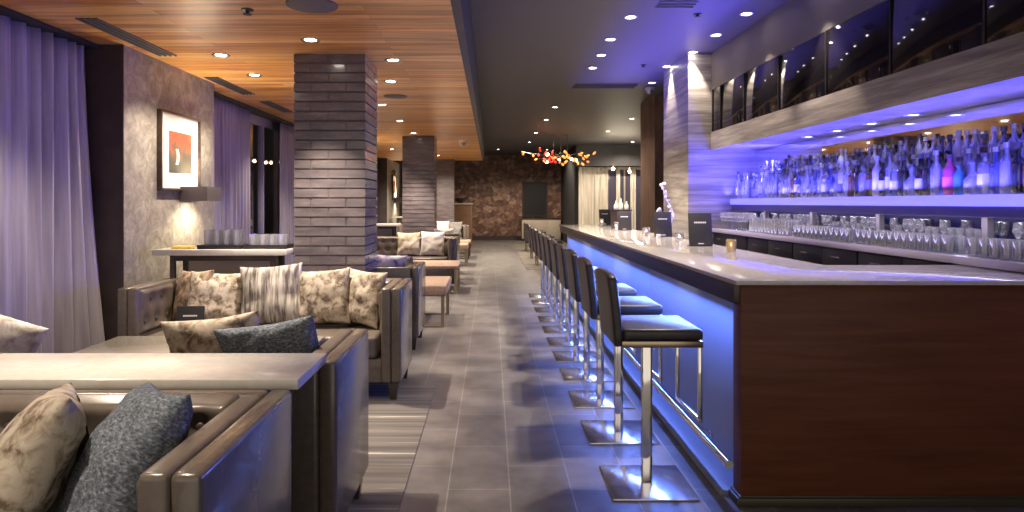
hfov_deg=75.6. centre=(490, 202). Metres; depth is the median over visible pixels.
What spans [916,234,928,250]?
glass tumbler
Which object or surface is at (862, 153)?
liquor bottle
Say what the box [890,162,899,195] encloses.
liquor bottle
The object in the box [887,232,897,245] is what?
glass tumbler
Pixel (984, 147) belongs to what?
liquor bottle
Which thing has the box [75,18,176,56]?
ceiling vent
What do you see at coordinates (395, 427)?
striped rug
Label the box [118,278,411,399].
sofa
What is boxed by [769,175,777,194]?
liquor bottle
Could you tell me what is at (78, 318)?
curtain
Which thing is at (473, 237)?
baseboard
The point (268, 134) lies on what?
window
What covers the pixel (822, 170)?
liquor bottle
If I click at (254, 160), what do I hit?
string light
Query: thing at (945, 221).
wall
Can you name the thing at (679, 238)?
votive candle
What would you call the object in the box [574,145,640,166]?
beam
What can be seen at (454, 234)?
sofa
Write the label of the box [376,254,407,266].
cushion
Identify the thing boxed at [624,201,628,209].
bottle
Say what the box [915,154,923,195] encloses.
liquor bottle
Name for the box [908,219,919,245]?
wine glass
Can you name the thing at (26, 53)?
curtain
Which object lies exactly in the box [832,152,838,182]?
liquor bottle
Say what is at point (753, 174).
liquor bottle
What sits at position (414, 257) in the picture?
seat cushion
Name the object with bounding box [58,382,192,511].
cushion
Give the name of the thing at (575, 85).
ceiling vent
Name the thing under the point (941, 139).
liquor bottle
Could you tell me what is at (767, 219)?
glass
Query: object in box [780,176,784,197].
liquor bottle
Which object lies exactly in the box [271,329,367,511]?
sofa
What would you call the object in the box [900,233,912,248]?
glass tumbler
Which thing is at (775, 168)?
liquor bottle
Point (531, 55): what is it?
ceiling
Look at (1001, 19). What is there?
board
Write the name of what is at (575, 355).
bar stool
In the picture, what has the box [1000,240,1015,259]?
glass tumbler
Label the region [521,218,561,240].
credenza
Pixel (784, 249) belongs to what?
bar cabinet
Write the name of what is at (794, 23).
wall
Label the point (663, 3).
ceiling vent
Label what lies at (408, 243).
cushion
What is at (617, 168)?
curtain
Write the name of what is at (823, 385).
bar counter
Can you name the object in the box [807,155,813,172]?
liquor bottle
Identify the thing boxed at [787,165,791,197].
liquor bottle
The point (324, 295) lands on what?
cushion
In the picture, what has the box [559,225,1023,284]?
countertop
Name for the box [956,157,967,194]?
liquor bottle
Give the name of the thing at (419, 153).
column
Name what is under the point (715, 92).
board
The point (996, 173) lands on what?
liquor bottle
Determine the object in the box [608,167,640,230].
window
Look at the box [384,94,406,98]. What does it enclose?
ceiling speaker
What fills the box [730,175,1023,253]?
shelf
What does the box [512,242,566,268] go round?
striped rug
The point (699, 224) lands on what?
menu stand
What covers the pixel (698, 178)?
wall
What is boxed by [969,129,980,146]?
liquor bottle
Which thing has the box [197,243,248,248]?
serving tray
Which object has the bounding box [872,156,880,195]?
liquor bottle
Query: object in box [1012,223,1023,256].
wine glass
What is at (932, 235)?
glass tumbler
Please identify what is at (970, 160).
liquor bottle
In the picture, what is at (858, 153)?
liquor bottle
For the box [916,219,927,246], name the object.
wine glass
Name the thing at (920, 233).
glass tumbler
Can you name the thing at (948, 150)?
liquor bottle
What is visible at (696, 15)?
sprinkler
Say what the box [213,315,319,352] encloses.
cushion
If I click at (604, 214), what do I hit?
menu stand
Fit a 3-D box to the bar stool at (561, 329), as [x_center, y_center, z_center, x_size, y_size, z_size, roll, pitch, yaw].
[0.810,0.910,7.640,0.473,1.120,0.431,0,0,0]
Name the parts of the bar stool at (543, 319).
backrest, plate, post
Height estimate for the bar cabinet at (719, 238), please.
1.100 m
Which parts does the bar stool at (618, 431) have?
backrest, post, plate, seat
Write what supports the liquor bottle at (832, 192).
on the shelf
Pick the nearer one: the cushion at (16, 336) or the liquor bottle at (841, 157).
the cushion at (16, 336)
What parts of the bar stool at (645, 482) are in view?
backrest, post, plate, seat, seat frame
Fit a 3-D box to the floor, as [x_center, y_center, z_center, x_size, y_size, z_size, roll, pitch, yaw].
[1.750,1.520,12.450,10.900,0.100,27.900,0,0,0]
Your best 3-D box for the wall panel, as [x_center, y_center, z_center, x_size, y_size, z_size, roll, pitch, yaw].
[1.740,-0.150,26.160,1.000,1.380,0.079,0,0,0]
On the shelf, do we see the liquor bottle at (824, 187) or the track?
the liquor bottle at (824, 187)
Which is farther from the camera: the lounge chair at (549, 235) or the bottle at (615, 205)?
the lounge chair at (549, 235)
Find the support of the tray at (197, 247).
on the serving tray at (211, 245)
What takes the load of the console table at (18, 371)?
on the striped rug at (395, 427)
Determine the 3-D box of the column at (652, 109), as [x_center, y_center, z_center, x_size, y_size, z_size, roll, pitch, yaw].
[3.190,-0.217,12.150,0.620,3.375,1.100,0,0,0]
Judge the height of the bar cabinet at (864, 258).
1.100 m
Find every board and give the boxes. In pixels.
[712,86,719,131]
[720,74,742,128]
[743,56,777,121]
[778,32,824,110]
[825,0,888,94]
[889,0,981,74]
[982,0,1023,44]
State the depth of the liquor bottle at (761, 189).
7.71 m
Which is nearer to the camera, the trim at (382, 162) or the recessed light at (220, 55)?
the recessed light at (220, 55)
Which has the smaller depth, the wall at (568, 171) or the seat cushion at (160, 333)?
the seat cushion at (160, 333)
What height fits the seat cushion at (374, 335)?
0.163 m
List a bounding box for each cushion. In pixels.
[0,314,48,352]
[0,382,86,511]
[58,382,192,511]
[149,325,260,335]
[160,310,259,352]
[172,270,213,320]
[187,271,241,319]
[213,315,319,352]
[240,262,302,323]
[299,267,350,323]
[315,325,380,357]
[347,267,387,328]
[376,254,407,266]
[397,232,419,255]
[406,256,413,265]
[407,256,448,259]
[420,231,444,255]
[437,221,448,228]
[437,229,454,233]
[449,221,462,236]
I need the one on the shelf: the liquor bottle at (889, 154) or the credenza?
the liquor bottle at (889, 154)
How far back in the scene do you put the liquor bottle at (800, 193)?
6.80 m
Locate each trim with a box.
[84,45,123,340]
[377,158,386,222]
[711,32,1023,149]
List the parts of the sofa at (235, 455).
tufted panel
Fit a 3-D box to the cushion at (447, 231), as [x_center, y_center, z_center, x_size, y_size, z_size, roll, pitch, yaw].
[-0.970,0.765,14.033,0.400,0.446,0.206,0,0,0]
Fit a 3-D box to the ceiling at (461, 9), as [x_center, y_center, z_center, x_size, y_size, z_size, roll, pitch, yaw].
[-0.232,-1.609,9.450,0.064,0.591,21.900,0,0,0]
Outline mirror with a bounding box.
[755,98,1023,186]
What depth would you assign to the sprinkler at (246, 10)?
4.46 m
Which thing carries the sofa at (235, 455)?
on the striped rug at (395, 427)
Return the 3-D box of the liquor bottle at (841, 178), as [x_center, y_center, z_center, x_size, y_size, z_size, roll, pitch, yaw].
[3.082,-0.212,5.790,0.080,0.320,0.080,0,0,-27]
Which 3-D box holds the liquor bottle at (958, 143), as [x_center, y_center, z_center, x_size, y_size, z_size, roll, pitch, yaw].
[3.292,-0.350,4.646,0.076,0.320,0.076,0,0,21]
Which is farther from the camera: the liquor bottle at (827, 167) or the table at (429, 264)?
the table at (429, 264)
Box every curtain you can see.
[0,15,53,352]
[53,37,104,352]
[214,97,249,242]
[279,123,294,264]
[579,167,593,224]
[594,167,607,224]
[616,167,619,209]
[630,167,635,229]
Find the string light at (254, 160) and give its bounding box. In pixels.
[250,158,279,163]
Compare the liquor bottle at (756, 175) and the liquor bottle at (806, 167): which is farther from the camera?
the liquor bottle at (756, 175)
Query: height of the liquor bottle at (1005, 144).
0.310 m
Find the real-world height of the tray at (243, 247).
0.012 m
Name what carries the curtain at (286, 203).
hanging from the track
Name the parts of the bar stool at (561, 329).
backrest, post, plate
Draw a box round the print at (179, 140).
[169,130,190,174]
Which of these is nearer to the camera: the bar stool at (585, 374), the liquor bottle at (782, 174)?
the bar stool at (585, 374)
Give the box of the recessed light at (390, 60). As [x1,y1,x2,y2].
[384,58,401,62]
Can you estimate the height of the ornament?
0.602 m
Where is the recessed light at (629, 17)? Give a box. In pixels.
[624,15,636,19]
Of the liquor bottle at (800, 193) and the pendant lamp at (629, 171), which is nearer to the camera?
the liquor bottle at (800, 193)
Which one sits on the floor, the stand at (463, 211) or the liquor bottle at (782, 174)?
the stand at (463, 211)
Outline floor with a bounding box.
[368,240,1023,511]
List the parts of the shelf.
post, post, post, post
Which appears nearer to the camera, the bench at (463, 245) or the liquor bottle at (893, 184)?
the liquor bottle at (893, 184)
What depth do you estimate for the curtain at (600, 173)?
21.87 m
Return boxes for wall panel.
[522,182,547,216]
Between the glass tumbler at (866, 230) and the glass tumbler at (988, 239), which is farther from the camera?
the glass tumbler at (866, 230)
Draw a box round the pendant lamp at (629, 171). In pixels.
[628,140,630,172]
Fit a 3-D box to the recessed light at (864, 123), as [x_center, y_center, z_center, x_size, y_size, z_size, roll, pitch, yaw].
[3.200,-0.665,5.550,0.132,0.007,0.132,0,0,0]
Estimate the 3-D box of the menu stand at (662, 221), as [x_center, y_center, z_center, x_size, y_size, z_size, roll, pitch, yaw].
[1.876,0.233,7.232,0.200,0.273,0.075,0,0,-7]
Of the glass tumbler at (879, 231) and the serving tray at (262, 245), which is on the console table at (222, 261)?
the serving tray at (262, 245)
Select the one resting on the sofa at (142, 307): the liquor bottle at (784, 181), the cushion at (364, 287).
the cushion at (364, 287)
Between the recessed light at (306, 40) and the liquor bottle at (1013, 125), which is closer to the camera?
the liquor bottle at (1013, 125)
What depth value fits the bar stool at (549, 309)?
9.02 m
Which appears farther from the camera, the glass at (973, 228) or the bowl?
the bowl
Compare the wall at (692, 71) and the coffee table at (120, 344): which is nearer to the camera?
the coffee table at (120, 344)
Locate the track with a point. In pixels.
(14, 15)
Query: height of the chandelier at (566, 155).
0.871 m
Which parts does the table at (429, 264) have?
leg frame, leg frame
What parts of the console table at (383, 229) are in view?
panel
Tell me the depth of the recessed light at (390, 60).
6.05 m
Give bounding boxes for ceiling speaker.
[285,0,337,12]
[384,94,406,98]
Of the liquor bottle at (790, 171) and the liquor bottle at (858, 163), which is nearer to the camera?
the liquor bottle at (858, 163)
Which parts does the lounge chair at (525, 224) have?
backrest, armrest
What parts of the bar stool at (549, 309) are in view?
backrest, post, plate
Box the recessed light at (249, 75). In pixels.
[246,74,262,76]
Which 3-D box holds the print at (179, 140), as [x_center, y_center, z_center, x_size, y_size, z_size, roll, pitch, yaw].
[-3.018,-0.484,6.418,0.002,0.395,0.459,0,0,0]
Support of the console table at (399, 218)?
on the floor
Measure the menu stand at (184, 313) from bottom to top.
0.224 m
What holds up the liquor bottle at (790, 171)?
on the shelf
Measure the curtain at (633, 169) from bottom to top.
2.640 m
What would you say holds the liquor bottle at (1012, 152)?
on the shelf
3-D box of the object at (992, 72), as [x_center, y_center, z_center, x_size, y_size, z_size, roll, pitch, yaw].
[3.150,-0.785,5.000,0.700,0.230,6.800,0,0,0]
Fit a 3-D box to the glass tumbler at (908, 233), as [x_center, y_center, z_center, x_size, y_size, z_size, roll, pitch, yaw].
[2.900,0.264,4.522,0.072,0.110,0.072,0,0,0]
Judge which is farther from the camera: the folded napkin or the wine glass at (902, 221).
the folded napkin
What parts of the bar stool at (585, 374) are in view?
backrest, post, plate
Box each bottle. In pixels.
[614,201,617,209]
[619,198,622,209]
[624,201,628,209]
[736,171,740,194]
[741,173,747,198]
[745,173,750,198]
[750,173,756,197]
[753,174,759,198]
[755,177,762,194]
[758,172,764,192]
[765,170,771,197]
[766,164,772,186]
[769,160,773,185]
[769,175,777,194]
[772,167,777,197]
[773,160,779,185]
[775,163,782,181]
[776,170,781,197]
[779,173,786,197]
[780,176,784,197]
[782,173,789,193]
[783,159,789,176]
[783,176,786,197]
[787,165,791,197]
[788,170,792,197]
[790,171,798,197]
[794,169,801,197]
[796,173,802,197]
[802,159,808,178]
[802,166,807,197]
[803,166,810,196]
[806,165,814,197]
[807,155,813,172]
[814,153,822,177]
[817,164,825,196]
[818,157,826,183]
[819,169,824,196]
[821,169,831,196]
[823,165,832,196]
[827,156,836,182]
[828,164,836,196]
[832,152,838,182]
[833,163,838,191]
[837,148,845,170]
[837,160,846,196]
[848,165,855,196]
[854,161,863,196]
[855,151,862,170]
[858,165,867,196]
[861,152,869,171]
[862,168,866,196]
[866,163,873,196]
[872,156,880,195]
[878,145,884,165]
[878,158,889,195]
[885,152,893,195]
[889,155,899,195]
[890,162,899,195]
[896,141,904,167]
[898,156,908,195]
[903,164,914,195]
[905,151,911,195]
[907,140,917,177]
[909,155,916,189]
[915,134,923,168]
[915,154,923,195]
[921,137,931,164]
[922,153,933,195]
[928,135,937,151]
[930,150,942,194]
[934,157,941,194]
[935,136,944,167]
[942,154,956,194]
[944,134,952,161]
[952,130,964,171]
[953,163,965,194]
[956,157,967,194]
[960,130,973,168]
[963,148,975,194]
[963,159,983,194]
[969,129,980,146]
[970,159,990,194]
[977,134,991,173]
[977,153,993,194]
[988,126,998,144]
[989,147,1003,193]
[994,144,1007,193]
[997,126,1010,170]
[999,142,1011,193]
[1005,150,1014,193]
[1007,123,1017,162]
[1010,142,1023,193]
[1018,123,1023,142]
[1020,140,1023,157]
[1022,161,1023,193]
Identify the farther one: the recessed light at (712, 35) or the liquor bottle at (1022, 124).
the recessed light at (712, 35)
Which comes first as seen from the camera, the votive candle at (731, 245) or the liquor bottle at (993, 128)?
the liquor bottle at (993, 128)
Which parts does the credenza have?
door, door, door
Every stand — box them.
[176,306,204,320]
[455,203,472,247]
[599,209,610,224]
[617,211,631,229]
[652,212,671,236]
[687,213,712,245]
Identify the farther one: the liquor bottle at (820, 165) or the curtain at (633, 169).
the curtain at (633, 169)
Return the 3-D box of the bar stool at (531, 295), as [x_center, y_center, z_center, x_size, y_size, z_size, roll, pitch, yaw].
[0.810,0.910,10.450,0.473,1.120,0.431,0,0,0]
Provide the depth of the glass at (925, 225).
4.99 m
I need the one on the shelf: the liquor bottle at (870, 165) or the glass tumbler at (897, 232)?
the liquor bottle at (870, 165)
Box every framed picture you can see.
[157,108,200,190]
[392,175,396,198]
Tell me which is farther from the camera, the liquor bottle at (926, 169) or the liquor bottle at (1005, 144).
the liquor bottle at (926, 169)
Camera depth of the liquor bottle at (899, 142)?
5.29 m
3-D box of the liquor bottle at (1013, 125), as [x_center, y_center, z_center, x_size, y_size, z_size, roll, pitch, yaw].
[3.292,-0.345,4.152,0.078,0.310,0.078,0,0,15]
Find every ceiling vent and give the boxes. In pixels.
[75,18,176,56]
[204,77,254,94]
[260,101,293,112]
[573,84,638,87]
[655,0,698,7]
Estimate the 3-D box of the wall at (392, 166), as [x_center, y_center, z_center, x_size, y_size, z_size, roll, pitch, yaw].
[-3.360,-0.217,22.750,0.680,3.375,6.900,0,0,0]
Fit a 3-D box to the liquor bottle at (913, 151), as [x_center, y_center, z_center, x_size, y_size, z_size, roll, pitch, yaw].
[3.291,-0.341,5.146,0.074,0.300,0.074,0,0,6]
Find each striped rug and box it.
[347,385,435,511]
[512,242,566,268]
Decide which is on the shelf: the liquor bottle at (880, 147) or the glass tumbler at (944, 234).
the liquor bottle at (880, 147)
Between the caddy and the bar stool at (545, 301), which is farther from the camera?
the bar stool at (545, 301)
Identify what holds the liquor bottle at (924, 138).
on the shelf
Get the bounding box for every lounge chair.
[524,223,545,250]
[530,226,553,258]
[535,228,562,265]
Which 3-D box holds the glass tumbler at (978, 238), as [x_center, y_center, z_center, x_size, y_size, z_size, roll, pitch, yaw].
[2.903,0.264,3.875,0.072,0.110,0.072,0,0,0]
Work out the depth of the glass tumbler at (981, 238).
3.95 m
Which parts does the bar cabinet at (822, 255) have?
drawer, drawer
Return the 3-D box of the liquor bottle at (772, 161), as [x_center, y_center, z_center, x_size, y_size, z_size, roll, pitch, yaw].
[3.288,-0.345,7.704,0.078,0.310,0.078,0,0,31]
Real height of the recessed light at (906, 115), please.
0.007 m
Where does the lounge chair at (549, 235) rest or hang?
on the striped rug at (529, 263)
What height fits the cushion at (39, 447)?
0.478 m
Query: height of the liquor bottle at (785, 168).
0.300 m
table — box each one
[0,353,326,511]
[73,336,324,352]
[152,247,293,277]
[376,223,401,235]
[392,216,402,222]
[413,260,460,293]
[460,239,470,258]
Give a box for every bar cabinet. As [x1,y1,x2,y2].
[714,232,747,250]
[747,237,795,258]
[793,243,861,264]
[858,252,960,264]
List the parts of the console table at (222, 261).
leg, leg, panel, leg, leg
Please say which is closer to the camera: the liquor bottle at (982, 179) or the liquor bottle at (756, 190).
the liquor bottle at (982, 179)
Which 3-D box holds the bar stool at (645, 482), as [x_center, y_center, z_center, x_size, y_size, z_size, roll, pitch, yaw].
[0.810,0.910,3.460,0.473,1.120,0.431,0,0,0]
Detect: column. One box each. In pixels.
[294,54,376,272]
[402,136,436,235]
[437,159,454,221]
[641,95,663,232]
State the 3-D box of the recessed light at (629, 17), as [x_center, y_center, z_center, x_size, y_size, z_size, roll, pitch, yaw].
[1.430,-1.900,6.760,0.132,0.007,0.132,0,0,0]
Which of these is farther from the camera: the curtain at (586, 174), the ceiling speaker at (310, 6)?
the curtain at (586, 174)
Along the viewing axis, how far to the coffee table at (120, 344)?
4.24 m
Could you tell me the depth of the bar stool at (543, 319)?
8.29 m
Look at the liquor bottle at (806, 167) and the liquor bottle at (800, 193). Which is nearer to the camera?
the liquor bottle at (806, 167)
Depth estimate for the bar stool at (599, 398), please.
4.91 m
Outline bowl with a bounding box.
[455,198,468,202]
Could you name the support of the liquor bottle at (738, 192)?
on the shelf
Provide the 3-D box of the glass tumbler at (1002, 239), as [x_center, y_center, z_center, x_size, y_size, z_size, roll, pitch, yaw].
[2.982,0.264,3.792,0.072,0.110,0.072,0,0,0]
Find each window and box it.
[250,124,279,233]
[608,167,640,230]
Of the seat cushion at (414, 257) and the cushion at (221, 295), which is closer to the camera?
the cushion at (221, 295)
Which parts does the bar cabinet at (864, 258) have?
drawer, drawer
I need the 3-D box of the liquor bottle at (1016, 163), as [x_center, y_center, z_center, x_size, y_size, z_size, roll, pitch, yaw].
[3.084,-0.203,3.861,0.074,0.300,0.074,0,0,27]
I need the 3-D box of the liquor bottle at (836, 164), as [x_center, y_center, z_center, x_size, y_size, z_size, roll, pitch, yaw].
[3.175,-0.207,6.051,0.078,0.310,0.078,0,0,-44]
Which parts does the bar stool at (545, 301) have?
backrest, plate, post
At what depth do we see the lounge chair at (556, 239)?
15.29 m
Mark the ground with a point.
(267, 239)
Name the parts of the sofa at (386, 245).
frame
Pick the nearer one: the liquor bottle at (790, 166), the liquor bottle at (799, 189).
the liquor bottle at (799, 189)
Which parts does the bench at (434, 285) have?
leg frame, leg frame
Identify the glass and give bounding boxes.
[217,229,224,244]
[767,219,773,233]
[831,221,838,237]
[902,221,913,244]
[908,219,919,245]
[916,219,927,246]
[916,225,925,244]
[924,226,934,245]
[939,221,951,248]
[956,228,967,250]
[960,220,973,249]
[966,228,977,251]
[997,222,1011,253]
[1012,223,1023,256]
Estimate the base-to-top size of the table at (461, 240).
0.460 m
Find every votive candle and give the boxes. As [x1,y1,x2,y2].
[675,232,683,241]
[726,239,736,252]
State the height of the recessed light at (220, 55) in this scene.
0.008 m
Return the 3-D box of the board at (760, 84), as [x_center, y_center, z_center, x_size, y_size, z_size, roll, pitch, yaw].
[2.813,-1.170,6.886,0.032,0.536,0.868,0,0,0]
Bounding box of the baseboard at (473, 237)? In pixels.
[472,236,560,239]
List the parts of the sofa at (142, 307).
tufted panel, tufted panel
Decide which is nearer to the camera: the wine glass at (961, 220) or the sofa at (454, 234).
the wine glass at (961, 220)
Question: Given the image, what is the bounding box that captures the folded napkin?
[171,246,195,248]
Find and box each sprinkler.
[241,8,253,15]
[693,13,701,17]
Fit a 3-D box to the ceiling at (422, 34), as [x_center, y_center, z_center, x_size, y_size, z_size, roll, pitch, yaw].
[-1.982,-1.340,9.450,3.436,0.060,21.900,0,0,0]
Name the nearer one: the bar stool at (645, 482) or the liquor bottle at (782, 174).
the bar stool at (645, 482)
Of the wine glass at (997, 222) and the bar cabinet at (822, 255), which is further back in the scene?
the bar cabinet at (822, 255)
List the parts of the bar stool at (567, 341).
backrest, post, plate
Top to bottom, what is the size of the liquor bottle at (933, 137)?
0.310 m
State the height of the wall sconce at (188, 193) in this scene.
0.140 m
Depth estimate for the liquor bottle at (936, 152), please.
4.56 m
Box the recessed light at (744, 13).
[740,12,752,15]
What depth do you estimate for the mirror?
5.30 m
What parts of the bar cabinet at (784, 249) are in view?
drawer, drawer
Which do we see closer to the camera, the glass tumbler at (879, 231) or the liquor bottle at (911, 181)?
the glass tumbler at (879, 231)
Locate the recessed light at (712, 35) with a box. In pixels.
[710,34,721,36]
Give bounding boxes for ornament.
[656,182,673,220]
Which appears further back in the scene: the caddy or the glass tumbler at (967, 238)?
the caddy
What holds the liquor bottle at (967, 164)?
on the shelf
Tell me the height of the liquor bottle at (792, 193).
0.270 m
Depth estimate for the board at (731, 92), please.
7.69 m
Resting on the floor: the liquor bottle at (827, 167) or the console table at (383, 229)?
the console table at (383, 229)
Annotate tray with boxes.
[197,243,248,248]
[197,247,241,248]
[242,243,293,248]
[242,246,293,248]
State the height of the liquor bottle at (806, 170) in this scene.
0.320 m
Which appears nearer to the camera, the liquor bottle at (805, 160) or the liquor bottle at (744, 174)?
the liquor bottle at (805, 160)
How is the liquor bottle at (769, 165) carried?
on the shelf
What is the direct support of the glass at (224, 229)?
on the serving tray at (211, 245)
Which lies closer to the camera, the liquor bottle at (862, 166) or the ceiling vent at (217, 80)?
the liquor bottle at (862, 166)
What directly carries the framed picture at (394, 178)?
attached to the wall at (392, 166)
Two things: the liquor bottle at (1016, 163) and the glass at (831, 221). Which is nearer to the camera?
the liquor bottle at (1016, 163)
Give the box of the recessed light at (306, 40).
[300,38,320,42]
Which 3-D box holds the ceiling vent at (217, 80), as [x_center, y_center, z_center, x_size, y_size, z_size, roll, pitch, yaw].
[-2.905,-1.304,7.395,0.142,0.012,1.090,0,0,0]
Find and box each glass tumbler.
[866,230,876,244]
[874,231,884,245]
[879,231,889,246]
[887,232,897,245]
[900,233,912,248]
[908,233,919,249]
[912,234,923,248]
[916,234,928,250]
[920,233,931,249]
[924,234,936,251]
[929,234,940,250]
[932,235,944,252]
[937,234,949,251]
[941,236,954,253]
[946,235,958,252]
[954,236,967,253]
[967,238,980,256]
[978,238,992,257]
[981,238,995,256]
[988,239,1003,258]
[992,238,1006,257]
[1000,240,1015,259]
[1002,239,1017,258]
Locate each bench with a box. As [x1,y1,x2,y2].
[423,276,450,327]
[460,242,468,265]
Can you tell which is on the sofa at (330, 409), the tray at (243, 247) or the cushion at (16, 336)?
the cushion at (16, 336)
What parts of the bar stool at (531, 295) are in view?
backrest, plate, post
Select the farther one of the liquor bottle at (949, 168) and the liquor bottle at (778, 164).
the liquor bottle at (778, 164)
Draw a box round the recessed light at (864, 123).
[863,123,879,124]
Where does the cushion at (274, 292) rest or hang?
on the sofa at (142, 307)
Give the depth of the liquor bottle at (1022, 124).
4.06 m
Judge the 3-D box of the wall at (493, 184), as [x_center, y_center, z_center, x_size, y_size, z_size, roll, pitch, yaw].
[-0.420,-0.217,26.300,6.560,3.375,0.200,0,0,0]
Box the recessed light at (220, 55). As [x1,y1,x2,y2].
[211,53,229,57]
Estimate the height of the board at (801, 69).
0.536 m
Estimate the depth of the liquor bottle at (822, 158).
6.55 m
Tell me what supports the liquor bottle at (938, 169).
on the shelf
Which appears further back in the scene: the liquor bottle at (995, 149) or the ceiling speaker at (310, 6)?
the ceiling speaker at (310, 6)
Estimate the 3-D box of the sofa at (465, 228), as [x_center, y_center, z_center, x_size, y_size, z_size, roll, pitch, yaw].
[-1.680,1.055,19.250,2.100,0.830,0.700,0,0,0]
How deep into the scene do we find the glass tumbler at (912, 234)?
4.61 m
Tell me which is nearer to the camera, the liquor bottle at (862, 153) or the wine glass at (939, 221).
the wine glass at (939, 221)
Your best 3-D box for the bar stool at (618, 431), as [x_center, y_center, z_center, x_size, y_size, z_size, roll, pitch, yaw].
[0.810,0.910,4.220,0.473,1.120,0.431,0,0,0]
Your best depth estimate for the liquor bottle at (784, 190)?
6.86 m
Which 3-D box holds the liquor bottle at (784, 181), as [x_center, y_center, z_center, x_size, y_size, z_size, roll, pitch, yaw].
[3.175,-0.188,7.075,0.077,0.270,0.077,0,0,8]
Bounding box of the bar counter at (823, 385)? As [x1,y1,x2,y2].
[558,225,1023,506]
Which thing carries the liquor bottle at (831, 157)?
on the shelf
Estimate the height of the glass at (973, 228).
0.150 m
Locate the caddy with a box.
[610,210,631,228]
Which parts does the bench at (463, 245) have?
leg frame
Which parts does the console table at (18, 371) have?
leg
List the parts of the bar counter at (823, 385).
panel, panel, panel, foot rail, panel, moulding, panel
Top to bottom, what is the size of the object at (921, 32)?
0.536 m
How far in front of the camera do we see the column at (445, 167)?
19.74 m
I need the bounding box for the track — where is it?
[0,5,379,158]
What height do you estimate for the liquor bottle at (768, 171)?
0.310 m
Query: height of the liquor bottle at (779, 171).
0.310 m
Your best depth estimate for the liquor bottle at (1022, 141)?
3.92 m
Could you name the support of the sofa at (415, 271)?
on the floor
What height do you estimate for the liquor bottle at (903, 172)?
0.300 m
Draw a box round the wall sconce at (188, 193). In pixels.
[180,187,220,200]
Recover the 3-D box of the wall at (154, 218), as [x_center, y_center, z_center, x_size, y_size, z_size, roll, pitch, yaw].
[-3.270,0.080,6.354,0.460,2.780,1.773,0,0,0]
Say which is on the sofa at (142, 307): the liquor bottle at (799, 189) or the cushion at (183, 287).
the cushion at (183, 287)
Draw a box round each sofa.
[0,390,290,511]
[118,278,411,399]
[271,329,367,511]
[376,236,458,283]
[377,261,424,349]
[396,225,469,238]
[396,232,459,259]
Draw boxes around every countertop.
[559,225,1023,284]
[712,228,1023,272]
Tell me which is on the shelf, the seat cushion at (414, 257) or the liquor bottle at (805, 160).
the liquor bottle at (805, 160)
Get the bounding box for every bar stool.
[527,225,553,297]
[529,227,558,304]
[532,228,566,312]
[535,231,572,322]
[539,233,581,333]
[544,236,592,346]
[549,239,597,361]
[556,243,617,381]
[565,249,636,408]
[577,257,662,444]
[595,268,702,501]
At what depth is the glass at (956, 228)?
4.45 m
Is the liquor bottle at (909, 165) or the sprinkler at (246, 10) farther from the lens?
the liquor bottle at (909, 165)
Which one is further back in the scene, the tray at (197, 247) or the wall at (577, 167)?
the wall at (577, 167)
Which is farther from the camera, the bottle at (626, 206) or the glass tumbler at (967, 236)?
the bottle at (626, 206)
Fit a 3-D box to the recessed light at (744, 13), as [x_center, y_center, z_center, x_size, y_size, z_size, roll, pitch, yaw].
[2.570,-1.900,6.640,0.132,0.007,0.132,0,0,0]
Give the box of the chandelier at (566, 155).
[522,134,595,165]
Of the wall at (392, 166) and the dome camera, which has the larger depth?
the wall at (392, 166)
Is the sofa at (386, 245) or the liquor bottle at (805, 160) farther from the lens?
the sofa at (386, 245)
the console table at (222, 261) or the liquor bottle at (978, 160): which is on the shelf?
the liquor bottle at (978, 160)
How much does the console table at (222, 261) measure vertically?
1.070 m
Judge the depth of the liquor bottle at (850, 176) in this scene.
5.60 m
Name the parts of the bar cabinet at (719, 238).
drawer, drawer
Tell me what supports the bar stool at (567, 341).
on the floor
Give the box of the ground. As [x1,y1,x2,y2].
[250,232,272,243]
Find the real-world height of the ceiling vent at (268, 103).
0.012 m
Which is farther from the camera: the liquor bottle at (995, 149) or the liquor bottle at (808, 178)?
the liquor bottle at (808, 178)
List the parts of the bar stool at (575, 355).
backrest, plate, post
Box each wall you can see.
[124,45,213,286]
[387,158,402,222]
[455,155,560,235]
[561,146,576,242]
[577,167,578,224]
[664,53,710,102]
[664,89,755,243]
[711,0,886,89]
[756,97,1023,253]
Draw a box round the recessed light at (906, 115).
[903,114,923,116]
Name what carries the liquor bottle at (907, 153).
on the shelf
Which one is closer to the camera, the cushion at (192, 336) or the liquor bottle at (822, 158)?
the cushion at (192, 336)
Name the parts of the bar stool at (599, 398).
backrest, post, plate, seat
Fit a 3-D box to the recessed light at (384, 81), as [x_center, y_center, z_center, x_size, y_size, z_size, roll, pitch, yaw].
[-1.080,-1.304,7.100,0.160,0.008,0.160,0,0,0]
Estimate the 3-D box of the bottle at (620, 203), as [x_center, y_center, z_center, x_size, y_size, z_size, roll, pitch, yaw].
[1.850,0.015,9.400,0.060,0.160,0.060,0,0,0]
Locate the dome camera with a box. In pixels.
[645,87,654,93]
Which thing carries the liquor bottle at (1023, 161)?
on the shelf
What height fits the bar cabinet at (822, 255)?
1.100 m
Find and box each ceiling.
[0,0,481,160]
[450,0,484,159]
[470,0,788,154]
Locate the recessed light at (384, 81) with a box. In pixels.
[383,80,397,82]
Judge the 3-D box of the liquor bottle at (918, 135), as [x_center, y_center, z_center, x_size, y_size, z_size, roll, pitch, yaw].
[3.289,-0.360,5.067,0.063,0.340,0.063,0,0,37]

